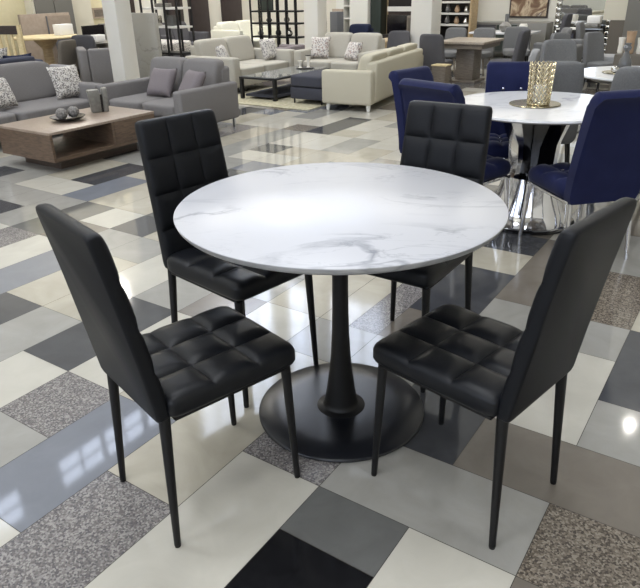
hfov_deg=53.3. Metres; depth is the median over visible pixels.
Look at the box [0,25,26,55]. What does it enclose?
wooden chair
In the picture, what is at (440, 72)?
end table
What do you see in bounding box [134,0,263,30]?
wall
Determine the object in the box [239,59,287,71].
seat cushion
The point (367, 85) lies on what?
sofa
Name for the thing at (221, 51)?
throw cushion
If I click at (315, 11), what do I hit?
column
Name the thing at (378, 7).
tall cabinet
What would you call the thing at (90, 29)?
monitor
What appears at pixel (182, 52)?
display shelf
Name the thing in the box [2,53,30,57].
throw cushion
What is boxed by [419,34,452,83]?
upholstered chair
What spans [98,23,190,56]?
bed
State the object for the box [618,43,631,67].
vase
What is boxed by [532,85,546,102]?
candle
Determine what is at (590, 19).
carton
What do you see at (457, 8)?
vase
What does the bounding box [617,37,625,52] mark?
candle
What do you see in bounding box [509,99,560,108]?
tray
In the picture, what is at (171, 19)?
ornament
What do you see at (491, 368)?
dining chair
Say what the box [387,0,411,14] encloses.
tall cabinet
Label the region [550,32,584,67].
upholstered chair
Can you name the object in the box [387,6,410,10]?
shelf
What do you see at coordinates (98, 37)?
carton
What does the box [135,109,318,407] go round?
dining chair
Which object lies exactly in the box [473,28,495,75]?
upholstered chair
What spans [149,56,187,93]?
cushion
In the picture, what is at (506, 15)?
candlestick
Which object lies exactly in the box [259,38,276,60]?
throw cushion
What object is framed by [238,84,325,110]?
area rug
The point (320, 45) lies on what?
throw cushion
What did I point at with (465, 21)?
vase
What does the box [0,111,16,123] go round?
seat cushion
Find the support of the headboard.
on the floor
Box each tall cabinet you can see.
[371,0,386,33]
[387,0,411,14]
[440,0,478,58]
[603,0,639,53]
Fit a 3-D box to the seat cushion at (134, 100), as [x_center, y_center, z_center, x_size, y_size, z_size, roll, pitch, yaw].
[-1.881,-2.130,7.047,0.504,0.130,0.779,15,30,31]
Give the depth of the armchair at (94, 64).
8.83 m
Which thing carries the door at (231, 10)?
in the wall at (214, 5)
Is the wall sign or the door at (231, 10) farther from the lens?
the door at (231, 10)
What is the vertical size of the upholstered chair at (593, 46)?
0.741 m
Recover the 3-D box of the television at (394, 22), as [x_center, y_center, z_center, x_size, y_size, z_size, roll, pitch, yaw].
[1.565,-5.108,12.686,0.600,0.820,0.360,15,30,31]
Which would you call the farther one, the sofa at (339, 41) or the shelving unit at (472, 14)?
the shelving unit at (472, 14)
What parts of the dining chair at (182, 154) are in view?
leg, backrest, seat frame, seat, leg, leg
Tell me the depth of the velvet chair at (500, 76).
4.35 m
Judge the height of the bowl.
0.040 m
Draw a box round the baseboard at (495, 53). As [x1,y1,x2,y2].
[281,42,529,55]
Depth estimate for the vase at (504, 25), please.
10.87 m
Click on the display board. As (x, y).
(337, 15)
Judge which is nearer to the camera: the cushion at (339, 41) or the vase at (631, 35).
the vase at (631, 35)
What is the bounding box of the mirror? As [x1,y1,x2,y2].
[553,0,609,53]
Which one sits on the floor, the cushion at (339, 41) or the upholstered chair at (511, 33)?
the upholstered chair at (511, 33)
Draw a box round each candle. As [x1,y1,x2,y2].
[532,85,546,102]
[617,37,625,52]
[636,38,639,53]
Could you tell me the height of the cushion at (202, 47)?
0.365 m
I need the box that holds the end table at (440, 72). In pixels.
[431,63,450,82]
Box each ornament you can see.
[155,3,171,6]
[157,15,162,25]
[166,15,176,25]
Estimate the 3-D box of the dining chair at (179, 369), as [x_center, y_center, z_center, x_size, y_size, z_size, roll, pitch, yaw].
[-0.379,0.172,1.780,0.525,0.924,0.376,-21,32,-35]
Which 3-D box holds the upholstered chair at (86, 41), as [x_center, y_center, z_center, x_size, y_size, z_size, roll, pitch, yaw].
[-3.469,-3.519,9.678,0.369,0.801,0.482,1,26,5]
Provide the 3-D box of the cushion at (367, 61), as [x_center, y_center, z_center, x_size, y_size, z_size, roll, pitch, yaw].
[0.633,-2.785,7.789,0.231,0.315,0.601,11,28,23]
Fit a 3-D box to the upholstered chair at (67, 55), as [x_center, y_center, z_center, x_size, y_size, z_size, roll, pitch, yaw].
[-3.750,-3.292,9.269,0.462,0.761,0.349,9,28,20]
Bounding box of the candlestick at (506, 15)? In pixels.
[505,14,509,21]
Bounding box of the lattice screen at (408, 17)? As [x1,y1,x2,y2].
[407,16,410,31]
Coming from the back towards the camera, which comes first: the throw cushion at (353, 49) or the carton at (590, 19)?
the carton at (590, 19)
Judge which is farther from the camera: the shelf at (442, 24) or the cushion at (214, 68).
the shelf at (442, 24)
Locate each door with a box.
[164,0,183,21]
[187,0,210,37]
[220,0,242,21]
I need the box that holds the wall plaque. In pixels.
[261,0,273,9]
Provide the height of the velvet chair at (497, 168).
0.914 m
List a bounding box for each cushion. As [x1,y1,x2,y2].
[0,47,6,58]
[0,61,55,101]
[0,77,18,108]
[0,96,89,120]
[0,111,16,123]
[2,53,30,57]
[46,64,80,98]
[109,92,172,109]
[142,97,174,116]
[146,68,177,96]
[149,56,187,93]
[160,23,173,39]
[171,21,190,40]
[178,69,205,90]
[182,58,223,85]
[193,38,229,56]
[215,45,228,56]
[216,21,238,29]
[222,35,254,60]
[235,20,257,37]
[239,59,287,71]
[240,63,263,75]
[253,40,259,46]
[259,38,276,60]
[291,70,321,87]
[303,57,343,68]
[311,37,330,58]
[324,32,352,57]
[331,59,357,69]
[344,42,362,60]
[351,33,381,52]
[357,51,387,69]
[381,47,402,56]
[397,43,416,51]
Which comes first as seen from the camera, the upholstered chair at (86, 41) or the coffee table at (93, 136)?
the coffee table at (93, 136)
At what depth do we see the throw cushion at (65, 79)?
6.94 m
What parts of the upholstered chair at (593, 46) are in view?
backrest, seat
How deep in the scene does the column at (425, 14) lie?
10.60 m
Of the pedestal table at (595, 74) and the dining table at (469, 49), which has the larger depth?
the dining table at (469, 49)
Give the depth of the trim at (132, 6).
12.52 m
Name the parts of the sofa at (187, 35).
arm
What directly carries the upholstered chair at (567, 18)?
on the floor
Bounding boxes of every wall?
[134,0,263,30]
[263,0,556,42]
[336,0,370,31]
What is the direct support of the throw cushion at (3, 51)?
on the sofa at (21, 58)
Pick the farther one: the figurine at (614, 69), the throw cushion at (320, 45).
the throw cushion at (320, 45)
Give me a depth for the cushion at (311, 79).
8.06 m
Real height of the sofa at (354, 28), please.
0.697 m
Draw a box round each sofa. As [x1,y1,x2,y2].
[0,56,43,63]
[0,61,101,123]
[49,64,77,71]
[97,56,238,125]
[160,21,209,45]
[185,35,294,87]
[211,20,280,47]
[294,32,386,69]
[322,43,423,111]
[348,24,377,33]
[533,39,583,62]
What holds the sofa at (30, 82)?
on the floor
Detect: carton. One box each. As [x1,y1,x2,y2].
[53,24,73,34]
[91,34,105,41]
[587,16,602,23]
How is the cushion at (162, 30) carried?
on the sofa at (187, 35)
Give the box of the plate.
[296,66,313,68]
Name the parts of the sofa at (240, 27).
arm, arm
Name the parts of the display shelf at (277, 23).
post, post, post, post, post, shelf, shelf, shelf, post, post, post, post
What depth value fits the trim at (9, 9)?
10.41 m
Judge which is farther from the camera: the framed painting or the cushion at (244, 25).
the cushion at (244, 25)
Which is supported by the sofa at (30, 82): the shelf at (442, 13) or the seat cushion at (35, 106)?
the seat cushion at (35, 106)
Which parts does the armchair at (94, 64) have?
arm, backrest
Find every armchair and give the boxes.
[76,46,113,83]
[276,44,304,49]
[561,27,571,36]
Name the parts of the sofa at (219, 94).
arm, arm, backrest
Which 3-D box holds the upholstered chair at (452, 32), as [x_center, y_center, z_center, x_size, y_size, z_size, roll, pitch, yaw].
[2.179,-4.051,10.619,0.388,0.702,0.502,15,30,31]
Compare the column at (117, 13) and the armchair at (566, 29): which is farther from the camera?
the armchair at (566, 29)
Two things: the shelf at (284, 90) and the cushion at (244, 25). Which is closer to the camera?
the shelf at (284, 90)
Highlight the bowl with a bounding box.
[49,113,85,120]
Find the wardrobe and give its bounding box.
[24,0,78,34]
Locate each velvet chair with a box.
[388,66,433,161]
[398,78,510,225]
[483,62,540,185]
[518,89,639,259]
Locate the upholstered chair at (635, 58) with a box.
[608,52,639,90]
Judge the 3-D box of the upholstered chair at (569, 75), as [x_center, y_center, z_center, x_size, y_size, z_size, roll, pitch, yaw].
[1.754,-1.325,4.825,0.369,0.871,0.482,7,27,16]
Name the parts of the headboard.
panel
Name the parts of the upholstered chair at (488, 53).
leg, backrest, seat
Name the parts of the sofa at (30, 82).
arm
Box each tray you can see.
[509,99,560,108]
[602,70,614,74]
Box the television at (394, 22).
[382,15,410,37]
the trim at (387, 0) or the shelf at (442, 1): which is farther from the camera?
the trim at (387, 0)
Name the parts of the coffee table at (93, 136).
panel, panel, drawer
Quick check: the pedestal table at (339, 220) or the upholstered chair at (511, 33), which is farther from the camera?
the upholstered chair at (511, 33)
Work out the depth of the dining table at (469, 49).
9.55 m
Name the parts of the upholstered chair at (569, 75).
leg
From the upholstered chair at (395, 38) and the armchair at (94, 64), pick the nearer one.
the armchair at (94, 64)
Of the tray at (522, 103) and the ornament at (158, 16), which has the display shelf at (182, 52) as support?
the ornament at (158, 16)
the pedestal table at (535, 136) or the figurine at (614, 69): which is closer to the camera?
the pedestal table at (535, 136)
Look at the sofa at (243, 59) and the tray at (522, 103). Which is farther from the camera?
the sofa at (243, 59)
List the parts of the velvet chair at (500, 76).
seat, backrest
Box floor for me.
[0,56,639,587]
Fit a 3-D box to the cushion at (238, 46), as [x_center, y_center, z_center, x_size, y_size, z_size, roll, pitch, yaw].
[-1.284,-3.866,10.030,0.244,0.365,0.588,15,30,31]
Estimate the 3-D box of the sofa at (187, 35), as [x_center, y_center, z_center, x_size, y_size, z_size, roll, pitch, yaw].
[-2.954,-5.235,13.243,0.734,0.757,1.200,15,30,31]
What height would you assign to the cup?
0.172 m
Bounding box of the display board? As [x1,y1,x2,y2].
[330,9,343,31]
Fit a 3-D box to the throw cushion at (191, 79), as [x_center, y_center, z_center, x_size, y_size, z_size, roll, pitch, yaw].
[-1.344,-2.186,6.665,0.224,0.272,0.330,-22,33,-36]
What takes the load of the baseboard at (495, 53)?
attached to the wall at (488, 10)
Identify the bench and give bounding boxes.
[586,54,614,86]
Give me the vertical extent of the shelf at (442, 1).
0.030 m
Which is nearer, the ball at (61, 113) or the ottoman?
the ball at (61, 113)
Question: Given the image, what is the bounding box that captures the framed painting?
[509,0,549,17]
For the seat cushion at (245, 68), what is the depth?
9.29 m
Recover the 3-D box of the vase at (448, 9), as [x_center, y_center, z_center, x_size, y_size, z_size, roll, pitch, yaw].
[2.474,-5.514,12.300,0.110,0.150,0.110,-1,26,0]
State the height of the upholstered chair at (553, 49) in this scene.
0.871 m
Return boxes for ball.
[55,108,67,118]
[67,106,78,117]
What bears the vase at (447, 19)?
on the shelving unit at (472, 14)
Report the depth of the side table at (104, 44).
10.03 m
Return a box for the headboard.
[17,12,70,63]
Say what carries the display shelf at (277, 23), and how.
on the floor
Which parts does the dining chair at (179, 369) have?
backrest, leg, leg, seat, seat frame, leg, leg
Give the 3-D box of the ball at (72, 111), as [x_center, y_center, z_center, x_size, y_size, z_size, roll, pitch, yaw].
[-2.204,-1.627,5.691,0.102,0.100,0.102,-1,26,0]
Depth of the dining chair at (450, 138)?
2.44 m
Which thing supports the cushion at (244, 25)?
on the sofa at (240, 27)
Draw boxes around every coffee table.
[0,106,153,168]
[239,66,329,101]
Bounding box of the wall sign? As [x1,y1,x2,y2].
[92,8,103,18]
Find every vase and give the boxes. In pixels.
[288,27,292,35]
[445,4,450,12]
[445,15,449,23]
[454,5,459,12]
[454,16,458,23]
[463,17,468,23]
[499,22,510,31]
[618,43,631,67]
[624,31,637,53]
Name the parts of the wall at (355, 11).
door, door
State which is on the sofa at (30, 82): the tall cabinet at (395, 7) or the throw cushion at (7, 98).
the throw cushion at (7, 98)
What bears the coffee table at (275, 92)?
on the area rug
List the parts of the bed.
headboard, mattress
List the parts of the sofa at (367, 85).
arm, backrest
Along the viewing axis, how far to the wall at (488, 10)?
13.00 m
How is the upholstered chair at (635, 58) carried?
on the floor
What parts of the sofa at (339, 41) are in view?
arm, arm, backrest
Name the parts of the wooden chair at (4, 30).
rail, leg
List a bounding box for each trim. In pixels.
[0,0,25,55]
[73,0,93,34]
[90,0,104,24]
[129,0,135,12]
[386,0,388,33]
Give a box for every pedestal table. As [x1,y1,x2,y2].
[173,162,508,462]
[464,91,593,235]
[584,66,613,83]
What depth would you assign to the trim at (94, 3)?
11.88 m
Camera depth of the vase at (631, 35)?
7.23 m
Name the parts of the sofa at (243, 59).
backrest, arm, arm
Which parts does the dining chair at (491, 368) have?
leg, seat frame, leg, seat, leg, leg, backrest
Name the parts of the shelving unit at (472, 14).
panel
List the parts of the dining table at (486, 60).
leg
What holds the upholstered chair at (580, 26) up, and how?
on the floor
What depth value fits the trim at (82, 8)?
11.35 m
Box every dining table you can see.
[14,34,76,64]
[444,37,503,83]
[469,30,540,66]
[476,21,553,52]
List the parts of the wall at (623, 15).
panel, door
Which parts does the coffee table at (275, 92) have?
leg, leg, glass, frame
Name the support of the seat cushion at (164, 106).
on the sofa at (219, 94)
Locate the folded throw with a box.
[585,23,600,28]
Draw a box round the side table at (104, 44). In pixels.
[95,40,107,47]
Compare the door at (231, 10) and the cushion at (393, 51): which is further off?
the door at (231, 10)
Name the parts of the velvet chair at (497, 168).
backrest, seat frame, seat, leg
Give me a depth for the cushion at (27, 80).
6.93 m
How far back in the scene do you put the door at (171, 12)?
13.47 m
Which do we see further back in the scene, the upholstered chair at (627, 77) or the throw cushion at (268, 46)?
the throw cushion at (268, 46)
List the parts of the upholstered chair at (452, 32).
seat, leg, backrest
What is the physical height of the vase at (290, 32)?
0.160 m
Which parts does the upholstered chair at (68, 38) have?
backrest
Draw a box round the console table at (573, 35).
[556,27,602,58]
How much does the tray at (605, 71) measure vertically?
0.008 m
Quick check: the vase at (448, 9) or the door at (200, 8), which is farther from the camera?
the door at (200, 8)
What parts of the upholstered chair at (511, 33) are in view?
seat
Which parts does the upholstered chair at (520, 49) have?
seat, backrest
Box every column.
[101,0,139,81]
[304,0,326,48]
[410,0,441,47]
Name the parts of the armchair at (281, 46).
arm, backrest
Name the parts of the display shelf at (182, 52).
post, post, post, shelf, post, post, shelf, shelf, post, post, post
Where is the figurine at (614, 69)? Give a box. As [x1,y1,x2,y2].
[611,66,618,72]
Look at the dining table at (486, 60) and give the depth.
11.11 m
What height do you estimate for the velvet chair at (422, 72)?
0.860 m
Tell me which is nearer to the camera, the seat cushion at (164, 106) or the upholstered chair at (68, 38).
the seat cushion at (164, 106)
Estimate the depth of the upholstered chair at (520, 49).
8.94 m
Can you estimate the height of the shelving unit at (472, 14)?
2.200 m
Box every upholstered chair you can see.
[56,38,80,79]
[58,39,77,70]
[71,35,96,68]
[387,31,409,47]
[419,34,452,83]
[444,27,466,74]
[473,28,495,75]
[489,29,530,61]
[502,26,529,61]
[528,49,539,61]
[539,61,583,162]
[540,39,580,126]
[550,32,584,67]
[559,13,572,31]
[576,22,584,60]
[582,31,612,92]
[610,66,639,90]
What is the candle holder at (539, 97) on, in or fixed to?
on the tray at (522, 103)
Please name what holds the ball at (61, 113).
in the bowl
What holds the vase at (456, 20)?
on the shelving unit at (472, 14)
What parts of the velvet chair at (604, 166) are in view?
leg, seat frame, seat, leg, leg, backrest, leg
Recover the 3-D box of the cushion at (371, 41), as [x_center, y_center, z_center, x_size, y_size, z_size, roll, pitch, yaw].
[0.696,-3.780,9.711,0.488,0.365,0.244,15,30,31]
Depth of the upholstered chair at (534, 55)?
6.88 m
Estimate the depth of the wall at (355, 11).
13.75 m
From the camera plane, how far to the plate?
9.24 m
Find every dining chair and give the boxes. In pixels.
[35,203,299,547]
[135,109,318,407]
[367,100,492,392]
[371,197,636,549]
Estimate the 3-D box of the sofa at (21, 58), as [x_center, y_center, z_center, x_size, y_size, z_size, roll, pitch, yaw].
[-4.178,-2.189,7.074,0.788,0.710,2.200,15,30,31]
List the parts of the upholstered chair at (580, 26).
backrest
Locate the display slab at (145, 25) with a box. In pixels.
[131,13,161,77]
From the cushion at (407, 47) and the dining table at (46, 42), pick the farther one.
the dining table at (46, 42)
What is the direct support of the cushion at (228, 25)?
on the sofa at (240, 27)
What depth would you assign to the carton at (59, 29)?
9.67 m
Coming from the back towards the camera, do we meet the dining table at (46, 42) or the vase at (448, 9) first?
the vase at (448, 9)
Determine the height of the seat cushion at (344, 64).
0.130 m
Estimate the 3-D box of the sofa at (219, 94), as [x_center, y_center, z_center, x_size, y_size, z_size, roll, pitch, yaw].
[-1.638,-2.169,6.926,1.260,0.695,0.908,15,30,31]
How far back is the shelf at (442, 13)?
12.21 m
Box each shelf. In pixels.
[139,0,194,56]
[246,84,291,97]
[249,0,304,47]
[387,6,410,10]
[440,23,468,25]
[441,12,468,14]
[442,1,469,2]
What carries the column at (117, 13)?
on the floor
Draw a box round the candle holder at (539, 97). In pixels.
[527,61,556,105]
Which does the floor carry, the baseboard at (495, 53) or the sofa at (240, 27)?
the sofa at (240, 27)
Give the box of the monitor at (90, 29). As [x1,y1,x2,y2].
[81,24,105,38]
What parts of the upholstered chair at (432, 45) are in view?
backrest, seat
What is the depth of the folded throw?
11.10 m
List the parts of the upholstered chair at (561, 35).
backrest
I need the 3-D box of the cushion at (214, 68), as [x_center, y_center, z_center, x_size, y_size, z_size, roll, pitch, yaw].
[-1.280,-2.355,6.927,0.498,0.375,0.246,15,30,31]
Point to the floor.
(68, 519)
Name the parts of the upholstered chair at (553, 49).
backrest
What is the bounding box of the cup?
[305,55,310,67]
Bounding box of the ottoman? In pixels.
[290,70,321,104]
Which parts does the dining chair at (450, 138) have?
leg, seat frame, seat, leg, backrest, leg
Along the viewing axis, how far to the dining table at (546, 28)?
12.13 m

